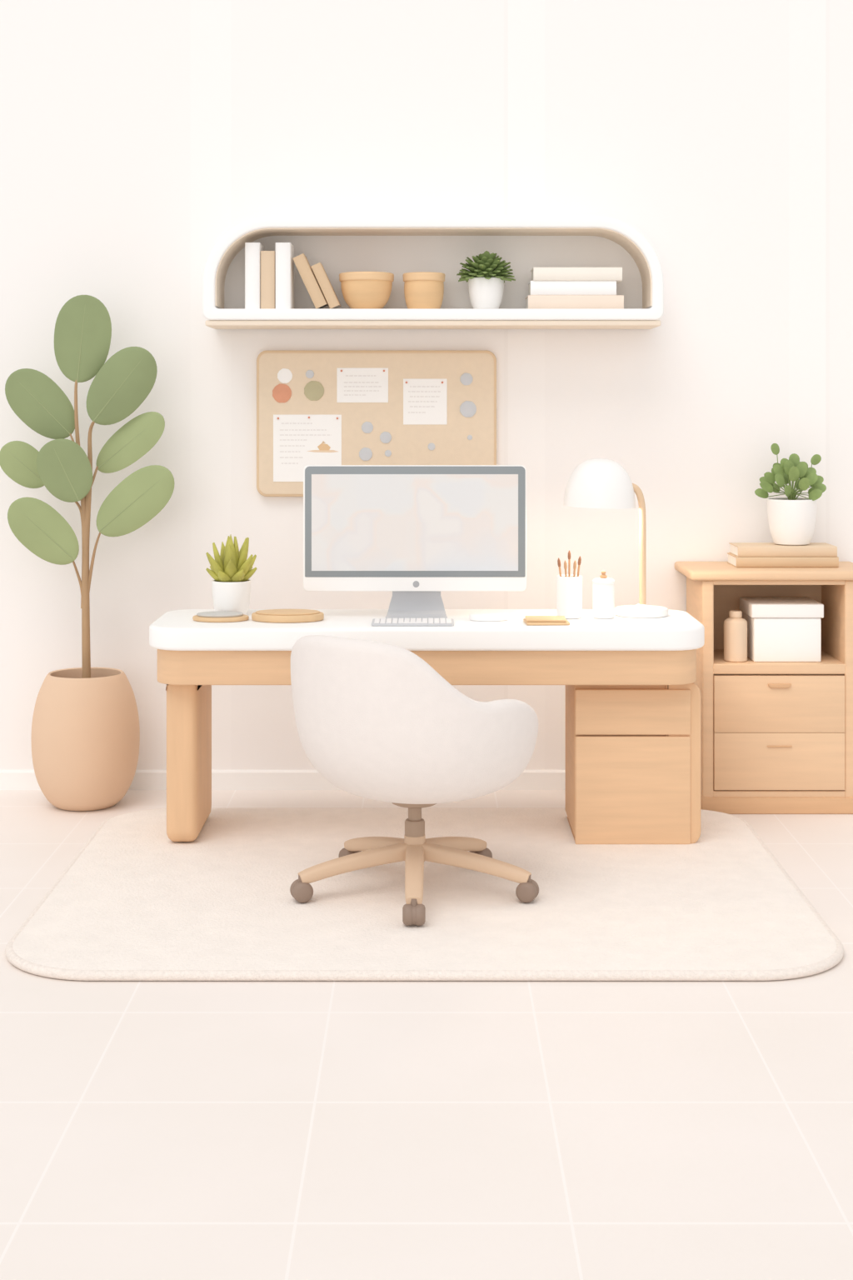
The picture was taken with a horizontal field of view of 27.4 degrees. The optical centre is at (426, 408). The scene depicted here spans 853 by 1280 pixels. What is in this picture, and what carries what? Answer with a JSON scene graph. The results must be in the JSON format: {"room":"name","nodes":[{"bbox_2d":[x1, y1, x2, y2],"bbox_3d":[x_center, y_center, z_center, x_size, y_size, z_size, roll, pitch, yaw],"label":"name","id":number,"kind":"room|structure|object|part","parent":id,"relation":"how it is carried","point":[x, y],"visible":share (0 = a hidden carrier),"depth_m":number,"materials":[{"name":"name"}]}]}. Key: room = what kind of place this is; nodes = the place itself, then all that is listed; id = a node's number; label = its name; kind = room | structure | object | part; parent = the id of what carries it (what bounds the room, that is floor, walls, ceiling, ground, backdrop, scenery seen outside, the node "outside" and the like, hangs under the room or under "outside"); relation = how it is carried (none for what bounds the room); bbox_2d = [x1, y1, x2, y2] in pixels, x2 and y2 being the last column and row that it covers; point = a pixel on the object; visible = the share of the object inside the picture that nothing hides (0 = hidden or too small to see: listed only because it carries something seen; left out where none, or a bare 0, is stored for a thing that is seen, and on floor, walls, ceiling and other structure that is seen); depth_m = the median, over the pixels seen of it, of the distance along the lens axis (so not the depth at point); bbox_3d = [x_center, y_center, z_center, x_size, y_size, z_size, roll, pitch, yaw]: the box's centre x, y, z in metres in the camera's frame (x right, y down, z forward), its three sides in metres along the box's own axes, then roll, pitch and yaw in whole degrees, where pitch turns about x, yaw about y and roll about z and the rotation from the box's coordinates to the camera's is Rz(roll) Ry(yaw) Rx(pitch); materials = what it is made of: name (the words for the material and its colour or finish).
{"room":"home office","nodes":[
{"label":"home office","id":0,"kind":"room"},
{"bbox_2d":[0,0,852,769],"bbox_3d":[0.000,-0.240,6.770,6.000,3.400,0.120,0,0,0],"label":"wall","id":1,"kind":"structure","parent":0,"point":[135,135],"depth_m":6.71,"materials":[{"name":"white paint"}]},
{"bbox_2d":[0,770,565,789],"bbox_3d":[0.000,1.423,6.702,6.000,0.074,0.016,0,0,0],"label":"baseboard","id":2,"kind":"structure","parent":1,"relation":"attached to","point":[9,779],"depth_m":6.70,"materials":[{"name":"paint"}]},
{"bbox_2d":[256,350,496,496],"bbox_3d":[-0.191,0.058,6.692,0.916,0.558,0.036,0,0,0],"label":"pinboard","id":3,"kind":"object","parent":1,"relation":"attached to","point":[408,444],"visible":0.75,"depth_m":6.67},
{"bbox_2d":[272,384,291,402],"bbox_3d":[-0.551,-0.057,6.672,0.073,0.072,0.004,0,0,0],"label":"round magnet","id":4,"kind":"object","parent":3,"relation":"attached to","point":[281,392],"visible":1,"depth_m":6.67,"materials":[{"name":"plastic"}]},
{"bbox_2d":[277,368,292,383],"bbox_3d":[-0.540,-0.124,6.672,0.057,0.056,0.004,0,0,0],"label":"round magnet","id":5,"kind":"object","parent":3,"relation":"attached to","point":[284,375],"visible":1,"depth_m":6.67,"materials":[{"name":"plastic"}]},
{"bbox_2d":[273,415,341,481],"bbox_3d":[-0.454,0.152,6.670,0.261,0.256,0.008,0,0,0],"label":"paper note","id":6,"kind":"object","parent":3,"relation":"attached to","point":[299,441],"visible":0.98,"depth_m":6.67,"materials":[{"name":"white paper"}]},
{"bbox_2d":[305,370,314,378],"bbox_3d":[-0.445,-0.130,6.672,0.032,0.031,0.004,0,0,0],"label":"round magnet","id":7,"kind":"object","parent":3,"relation":"attached to","point":[309,373],"visible":1,"depth_m":6.67},
{"bbox_2d":[304,380,324,400],"bbox_3d":[-0.429,-0.067,6.672,0.076,0.075,0.004,0,0,0],"label":"round magnet","id":8,"kind":"object","parent":3,"relation":"attached to","point":[313,390],"visible":1,"depth_m":6.67},
{"bbox_2d":[336,367,388,402],"bbox_3d":[-0.244,-0.088,6.670,0.195,0.132,0.008,0,0,0],"label":"paper note","id":9,"kind":"object","parent":3,"relation":"attached to","point":[353,384],"visible":1,"depth_m":6.67,"materials":[{"name":"white paper"}]},
{"bbox_2d":[359,447,372,460],"bbox_3d":[-0.232,0.175,6.672,0.051,0.050,0.004,0,0,0],"label":"round magnet","id":10,"kind":"object","parent":3,"relation":"attached to","point":[366,454],"visible":1,"depth_m":6.67},
{"bbox_2d":[361,421,373,433],"bbox_3d":[-0.226,0.073,6.672,0.044,0.044,0.004,0,0,0],"label":"round magnet","id":11,"kind":"object","parent":3,"relation":"attached to","point":[367,427],"visible":1,"depth_m":6.67},
{"bbox_2d":[380,431,391,443],"bbox_3d":[-0.156,0.111,6.672,0.044,0.044,0.004,0,0,0],"label":"round magnet","id":12,"kind":"object","parent":3,"relation":"attached to","point":[385,437],"visible":1,"depth_m":6.67},
{"bbox_2d":[385,450,391,456],"bbox_3d":[-0.146,0.172,6.672,0.025,0.025,0.004,0,0,0],"label":"round magnet","id":13,"kind":"object","parent":3,"relation":"attached to","point":[387,452],"visible":1,"depth_m":6.67},
{"bbox_2d":[403,378,447,424],"bbox_3d":[-0.006,-0.025,6.670,0.167,0.175,0.008,0,0,0],"label":"paper note","id":14,"kind":"object","parent":3,"relation":"attached to","point":[425,400],"visible":1,"depth_m":6.67,"materials":[{"name":"white paper"}]},
{"bbox_2d":[428,443,434,449],"bbox_3d":[0.019,0.146,6.672,0.028,0.028,0.004,0,0,0],"label":"round magnet","id":15,"kind":"object","parent":3,"relation":"attached to","point":[431,446],"visible":1,"depth_m":6.67},
{"bbox_2d":[460,373,472,384],"bbox_3d":[0.153,-0.111,6.672,0.048,0.047,0.004,0,0,0],"label":"round magnet","id":16,"kind":"object","parent":3,"relation":"attached to","point":[466,378],"visible":1,"depth_m":6.67},
{"bbox_2d":[460,400,476,417],"bbox_3d":[0.159,0.003,6.672,0.063,0.063,0.004,0,0,0],"label":"round magnet","id":17,"kind":"object","parent":3,"relation":"attached to","point":[468,408],"visible":1,"depth_m":6.67},
{"bbox_2d":[467,435,472,439],"bbox_3d":[0.165,0.111,6.672,0.019,0.019,0.004,0,0,0],"label":"round magnet","id":18,"kind":"object","parent":3,"relation":"attached to","point":[469,437],"visible":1,"depth_m":6.67},
{"bbox_2d":[202,215,664,329],"bbox_3d":[0.025,-0.505,6.565,1.694,0.403,0.290,0,0,0],"label":"wall shelf","id":19,"kind":"object","parent":1,"relation":"attached to","point":[397,245],"visible":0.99,"depth_m":6.50,"materials":[{"name":"white paint"}]},
{"bbox_2d":[245,242,264,308],"bbox_3d":[-0.643,-0.489,6.545,0.055,0.246,0.170,0,0,0],"label":"book","id":20,"kind":"object","parent":19,"relation":"on","point":[252,250],"visible":0.74,"depth_m":6.46,"materials":[{"name":"white paper"}]},
{"bbox_2d":[260,250,275,308],"bbox_3d":[-0.587,-0.474,6.545,0.051,0.215,0.170,0,0,0],"label":"book","id":21,"kind":"object","parent":19,"relation":"on","point":[267,257],"visible":0.7,"depth_m":6.46,"materials":[{"name":"beige paper"}]},
{"bbox_2d":[275,242,294,308],"bbox_3d":[-0.530,-0.489,6.545,0.057,0.246,0.170,0,0,0],"label":"book","id":22,"kind":"object","parent":19,"relation":"on","point":[284,251],"visible":0.83,"depth_m":6.46,"materials":[{"name":"white paper"}]},
{"bbox_2d":[292,253,329,308],"bbox_3d":[-0.431,-0.470,6.535,0.128,0.206,0.150,0,0,0],"label":"book","id":23,"kind":"object","parent":19,"relation":"on","point":[302,262],"visible":0.91,"depth_m":6.46,"materials":[{"name":"beige paper"}]},
{"bbox_2d":[310,262,341,308],"bbox_3d":[-0.374,-0.453,6.530,0.106,0.173,0.140,0,0,0],"label":"book","id":24,"kind":"object","parent":19,"relation":"on","point":[318,269],"visible":0.94,"depth_m":6.46,"materials":[{"name":"beige paper"}]},
{"bbox_2d":[339,271,394,308],"bbox_3d":[-0.224,-0.435,6.540,0.205,0.137,0.205,0,0,0],"label":"bowl","id":25,"kind":"object","parent":19,"relation":"on","point":[359,289],"visible":0.93,"depth_m":6.46,"materials":[{"name":"ceramic"}]},
{"bbox_2d":[403,271,444,308],"bbox_3d":[-0.009,-0.435,6.540,0.159,0.137,0.159,0,0,0],"label":"plant pot","id":26,"kind":"object","parent":19,"relation":"on","point":[422,289],"visible":0.94,"depth_m":6.48,"materials":[{"name":"ceramic"}]},
{"bbox_3d":[0.026,-0.515,6.694,1.605,0.297,0.018,0,0,0],"label":"panel","id":27,"kind":"part","parent":19,"relation":"part of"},
{"bbox_2d":[456,250,515,308],"bbox_3d":[0.219,-0.477,6.544,0.202,0.221,0.199,0,0,-25],"label":"potted plant","id":28,"kind":"object","parent":19,"relation":"on","point":[486,277],"visible":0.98,"depth_m":6.49,"materials":[{"name":"green plant"}]},
{"bbox_3d":[0.223,-0.426,6.540,0.134,0.118,0.134,0,0,0],"label":"pot","id":29,"kind":"part","parent":28,"relation":"part of","materials":[{"name":"white ceramic"}]},
{"bbox_2d":[525,295,624,308],"bbox_3d":[0.552,-0.392,6.555,0.354,0.051,0.190,0,0,0],"label":"book","id":30,"kind":"object","parent":19,"relation":"on","point":[532,301],"visible":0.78,"depth_m":6.46,"materials":[{"name":"beige paper"}]},
{"bbox_2d":[528,280,616,294],"bbox_3d":[0.543,-0.445,6.555,0.317,0.054,0.180,0,0,0],"label":"book","id":31,"kind":"object","parent":30,"relation":"on","point":[536,287],"visible":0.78,"depth_m":6.46,"materials":[{"name":"white paper"}]},
{"bbox_2d":[530,267,622,284],"bbox_3d":[0.559,-0.497,6.550,0.328,0.049,0.180,0,0,0],"label":"book","id":32,"kind":"object","parent":31,"relation":"on","point":[537,273],"visible":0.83,"depth_m":6.46,"materials":[{"name":"white paper"}]},
{"bbox_2d":[0,790,852,1279],"bbox_3d":[0.000,1.510,2.665,6.000,0.100,8.330,0,0,0],"label":"floor","id":33,"kind":"structure","parent":0,"point":[150,1130],"depth_m":3.63,"materials":[{"name":"tile"}]},
{"bbox_2d":[0,295,174,810],"bbox_3d":[-1.256,0.522,6.428,0.524,1.876,0.412,0,0,41],"label":"plant","id":34,"kind":"object","parent":33,"relation":"on","point":[85,738],"visible":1,"depth_m":6.41,"materials":[{"name":"green plant"}]},
{"bbox_3d":[-1.254,1.216,6.440,0.392,0.487,0.392,0,0,0],"label":"pot","id":35,"kind":"part","parent":34,"relation":"part of","materials":[{"name":"beige ceramic"}]},
{"bbox_2d":[5,808,844,980],"bbox_3d":[-0.005,1.446,5.367,2.250,0.026,1.839,0,0,0],"label":"area rug","id":36,"kind":"object","parent":33,"relation":"on","point":[135,902],"visible":0.91,"depth_m":5.02,"materials":[{"name":"beige carpet"}]},
{"bbox_2d":[290,635,539,925],"bbox_3d":[-0.036,1.038,5.167,0.735,0.787,0.706,0,0,0],"label":"office chair","id":37,"kind":"object","parent":36,"relation":"on","point":[375,720],"visible":1,"depth_m":4.90,"materials":[{"name":"fabric"}]},
{"bbox_3d":[-0.211,1.334,5.134,0.336,0.097,0.056,0,0,-18],"label":"leg","id":38,"kind":"part","parent":37,"relation":"part of","materials":[{"name":"brown wood"}]},
{"bbox_3d":[-0.143,1.334,5.341,0.056,0.097,0.336,0,0,-36],"label":"leg","id":39,"kind":"part","parent":37,"relation":"part of","materials":[{"name":"brown wood"}]},
{"bbox_3d":[-0.035,1.157,5.190,0.144,0.030,0.144,0,0,0],"label":"swivel plate","id":40,"kind":"part","parent":37,"relation":"part of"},
{"bbox_3d":[-0.035,1.334,5.005,0.056,0.097,0.336,0,0,0],"label":"leg","id":41,"kind":"part","parent":37,"relation":"part of","materials":[{"name":"brown wood"}]},
{"bbox_3d":[0.074,1.334,5.341,0.056,0.097,0.336,0,0,36],"label":"leg","id":42,"kind":"part","parent":37,"relation":"part of","materials":[{"name":"brown wood"}]},
{"bbox_3d":[0.142,1.334,5.134,0.336,0.097,0.056,0,0,18],"label":"leg","id":43,"kind":"part","parent":37,"relation":"part of","materials":[{"name":"brown wood"}]},
{"bbox_2d":[149,609,704,844],"bbox_3d":[0.001,1.075,5.923,1.830,0.730,0.555,0,0,0],"label":"desk","id":44,"kind":"object","parent":36,"relation":"on","point":[633,697],"visible":0.99,"depth_m":5.74,"materials":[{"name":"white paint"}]},
{"bbox_3d":[-0.805,1.165,5.947,0.104,0.533,0.425,0,0,0],"label":"leg","id":45,"kind":"part","parent":44,"relation":"part of","materials":[{"name":"brown wood"}]},
{"bbox_2d":[192,614,249,622],"bbox_3d":[-0.690,0.703,5.870,0.188,0.014,0.150,0,0,0],"label":"round tray","id":46,"kind":"object","parent":44,"relation":"on","point":[244,617],"visible":0.81,"depth_m":5.81,"materials":[{"name":"brown wood"}]},
{"bbox_2d":[196,610,243,617],"bbox_3d":[-0.694,0.692,5.880,0.156,0.008,0.120,0,0,0],"label":"coaster","id":47,"kind":"object","parent":46,"relation":"on","point":[216,613],"visible":1,"depth_m":5.86,"materials":[{"name":"white ceramic"}]},
{"bbox_2d":[205,535,257,614],"bbox_3d":[-0.669,0.571,6.001,0.178,0.279,0.183,0,0,0],"label":"potted succulent","id":48,"kind":"object","parent":44,"relation":"on","point":[231,570],"visible":0.94,"depth_m":5.95,"materials":[{"name":"plant"}]},
{"bbox_2d":[211,579,251,614],"bbox_3d":[-0.669,0.650,6.000,0.134,0.120,0.134,0,0,0],"label":"pot","id":49,"kind":"object","parent":48,"relation":"attached to","point":[231,595],"depth_m":5.95,"materials":[{"name":"white ceramic"}]},
{"bbox_2d":[251,609,324,622],"bbox_3d":[-0.465,0.695,5.870,0.242,0.028,0.176,0,0,0],"label":"oval tray","id":50,"kind":"object","parent":44,"relation":"on","point":[269,615],"visible":1,"depth_m":5.81,"materials":[{"name":"brown wood"}]},
{"bbox_2d":[371,618,454,625],"bbox_3d":[-0.045,0.704,5.772,0.270,0.010,0.145,0,0,0],"label":"keyboard","id":51,"kind":"object","parent":44,"relation":"on","point":[376,622],"visible":1,"depth_m":5.72,"materials":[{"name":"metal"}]},
{"bbox_2d":[303,465,526,618],"bbox_3d":[-0.040,0.452,5.929,0.757,0.516,0.118,0,0,0],"label":"computer monitor","id":52,"kind":"object","parent":44,"relation":"on","point":[415,532],"visible":0.99,"depth_m":5.93,"materials":[{"name":"white metal"}]},
{"bbox_2d":[469,612,509,621],"bbox_3d":[0.210,0.699,5.870,0.132,0.020,0.100,0,0,0],"label":"computer mouse","id":53,"kind":"object","parent":44,"relation":"on","point":[481,617],"visible":1,"depth_m":5.83,"materials":[{"name":"white plastic"}]},
{"bbox_2d":[523,618,569,624],"bbox_3d":[0.396,0.705,5.780,0.142,0.009,0.120,0,0,-3],"label":"notepad","id":54,"kind":"object","parent":44,"relation":"on","point":[567,622],"visible":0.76,"depth_m":5.72,"materials":[{"name":"brown paper"}]},
{"bbox_2d":[525,615,566,622],"bbox_3d":[0.394,0.696,5.785,0.132,0.008,0.112,0,0,1],"label":"notepad","id":55,"kind":"object","parent":54,"relation":"on","point":[528,618],"visible":1,"depth_m":5.76,"materials":[{"name":"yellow paper"}]},
{"bbox_2d":[556,575,582,619],"bbox_3d":[0.484,0.638,5.930,0.087,0.142,0.087,0,0,0],"label":"pencil cup","id":56,"kind":"object","parent":44,"relation":"on","point":[569,589],"visible":0.84,"depth_m":5.89,"materials":[{"name":"white ceramic"}]},
{"bbox_2d":[557,557,561,576],"bbox_3d":[0.459,0.603,5.946,0.029,0.190,0.011,0,0,11],"label":"paintbrush","id":57,"kind":"object","parent":56,"relation":"in","point":[558,560],"visible":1,"depth_m":5.94,"materials":[{"name":"brown wood"}]},
{"bbox_2d":[564,560,567,576],"bbox_3d":[0.472,0.606,5.917,0.011,0.184,0.018,0,0,40],"label":"paintbrush","id":58,"kind":"object","parent":56,"relation":"in","point":[565,562],"visible":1,"depth_m":5.91,"materials":[{"name":"brown wood"}]},
{"bbox_2d":[568,550,570,576],"bbox_3d":[0.486,0.590,5.945,0.010,0.215,0.015,0,0,0],"label":"paintbrush","id":59,"kind":"object","parent":56,"relation":"in","point":[569,552],"visible":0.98,"depth_m":5.94,"materials":[{"name":"brown wood"}]},
{"bbox_3d":[0.486,0.605,5.944,0.007,0.185,0.013,0,0,0],"label":"handle","id":60,"kind":"part","parent":59,"relation":"part of","materials":[{"name":"brown wood"}]},
{"bbox_2d":[573,560,576,576],"bbox_3d":[0.498,0.606,5.918,0.020,0.184,0.011,0,0,44],"label":"paintbrush","id":61,"kind":"object","parent":56,"relation":"in","point":[575,562],"visible":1,"depth_m":5.91,"materials":[{"name":"brown wood"}]},
{"bbox_2d":[576,555,581,576],"bbox_3d":[0.512,0.600,5.944,0.030,0.195,0.011,0,0,-25],"label":"paintbrush","id":62,"kind":"object","parent":56,"relation":"in","point":[579,558],"visible":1,"depth_m":5.94,"materials":[{"name":"brown wood"}]},
{"bbox_3d":[0.510,0.615,5.944,0.026,0.166,0.007,0,0,-17],"label":"handle","id":63,"kind":"part","parent":62,"relation":"part of","materials":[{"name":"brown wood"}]},
{"bbox_2d":[592,570,614,619],"bbox_3d":[0.600,0.630,5.930,0.077,0.159,0.077,0,0,0],"label":"lidded jar","id":64,"kind":"object","parent":44,"relation":"on","point":[603,588],"visible":1,"depth_m":5.90,"materials":[{"name":"white ceramic"}]},
{"bbox_3d":[0.600,0.584,5.930,0.077,0.019,0.077,0,0,0],"label":"lid","id":65,"kind":"part","parent":64,"relation":"part of","materials":[{"name":"white ceramic"}]},
{"bbox_3d":[0.600,0.564,5.930,0.024,0.026,0.024,0,0,0],"label":"knob","id":66,"kind":"part","parent":64,"relation":"part of","materials":[{"name":"brown wood"}]},
{"bbox_2d":[563,458,669,618],"bbox_3d":[0.649,0.441,6.000,0.359,0.537,0.246,0,0,0],"label":"desk lamp","id":67,"kind":"object","parent":44,"relation":"on","point":[596,482],"visible":1,"depth_m":5.92,"materials":[{"name":"white metal"}]},
{"bbox_3d":[0.593,0.257,6.000,0.246,0.169,0.246,0,0,0],"label":"lamp shade","id":68,"kind":"part","parent":67,"relation":"part of","materials":[{"name":"white metal"}]},
{"bbox_3d":[0.723,0.467,6.000,0.060,0.425,0.023,0,0,0],"label":"arm","id":69,"kind":"part","parent":67,"relation":"part of"},
{"bbox_3d":[0.679,1.257,5.760,0.380,0.356,0.019,0,0,0],"label":"drawer","id":70,"kind":"part","parent":44,"relation":"part of","materials":[{"name":"brown wood"}]},
{"bbox_3d":[0.679,0.999,5.760,0.380,0.149,0.019,0,0,0],"label":"drawer","id":71,"kind":"part","parent":44,"relation":"part of","materials":[{"name":"brown wood"}]},
{"bbox_3d":[0.847,1.170,5.960,0.116,0.541,0.400,0,0,0],"label":"leg","id":72,"kind":"part","parent":44,"relation":"part of","materials":[{"name":"brown wood"}]},
{"bbox_2d":[675,561,852,814],"bbox_3d":[1.287,1.022,6.490,0.678,0.875,0.420,0,0,0],"label":"base cabinet","id":73,"kind":"object","parent":33,"relation":"on","point":[777,737],"visible":0.8,"depth_m":6.29,"materials":[{"name":"brown wood"}]},
{"bbox_2d":[724,610,747,662],"bbox_3d":[1.127,0.830,6.380,0.085,0.182,0.085,0,0,0],"label":"bottle","id":74,"kind":"object","parent":73,"relation":"in","point":[735,627],"visible":1,"depth_m":6.35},
{"bbox_3d":[1.271,1.271,6.307,0.470,0.206,0.022,0,0,0],"label":"drawer","id":75,"kind":"part","parent":73,"relation":"part of","materials":[{"name":"brown wood"}]},
{"bbox_3d":[1.271,1.065,6.307,0.470,0.203,0.022,0,0,0],"label":"drawer","id":76,"kind":"part","parent":73,"relation":"part of","materials":[{"name":"brown wood"}]},
{"bbox_3d":[1.270,1.216,6.293,0.090,0.005,0.005,0,0,0],"label":"handle","id":77,"kind":"part","parent":73,"relation":"part of","materials":[{"name":"brown wood"}]},
{"bbox_3d":[1.270,0.998,6.292,0.084,0.015,0.008,0,0,0],"label":"handle","id":78,"kind":"part","parent":73,"relation":"part of","materials":[{"name":"brown wood"}]},
{"bbox_2d":[740,596,824,661],"bbox_3d":[1.310,0.815,6.465,0.263,0.210,0.252,0,0,0],"label":"storage box","id":79,"kind":"object","parent":73,"relation":"in","point":[780,628],"visible":0.94,"depth_m":6.34,"materials":[{"name":"white cardboard"}]},
{"bbox_3d":[1.310,0.735,6.465,0.263,0.050,0.252,0,0,0],"label":"lid","id":80,"kind":"part","parent":79,"relation":"part of","materials":[{"name":"white cardboard"}]},
{"bbox_2d":[727,552,839,567],"bbox_3d":[1.325,0.565,6.520,0.376,0.038,0.200,0,0,0],"label":"book","id":81,"kind":"object","parent":73,"relation":"on","point":[737,562],"visible":0.85,"depth_m":6.42,"materials":[{"name":"beige paper"}]},
{"bbox_2d":[729,542,837,556],"bbox_3d":[1.326,0.527,6.519,0.364,0.038,0.190,0,0,0],"label":"book","id":82,"kind":"object","parent":81,"relation":"on","point":[738,549],"visible":0.98,"depth_m":6.42,"materials":[{"name":"beige paper"}]},
{"bbox_2d":[755,443,826,545],"bbox_3d":[1.355,0.319,6.530,0.257,0.377,0.204,0,0,0],"label":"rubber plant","id":83,"kind":"object","parent":82,"relation":"on","point":[792,519],"visible":1,"depth_m":6.47,"materials":[{"name":"green plant"}]},
{"bbox_3d":[1.361,0.422,6.520,0.182,0.170,0.182,0,0,0],"label":"pot","id":84,"kind":"part","parent":83,"relation":"part of","materials":[{"name":"white ceramic"}]}
]}

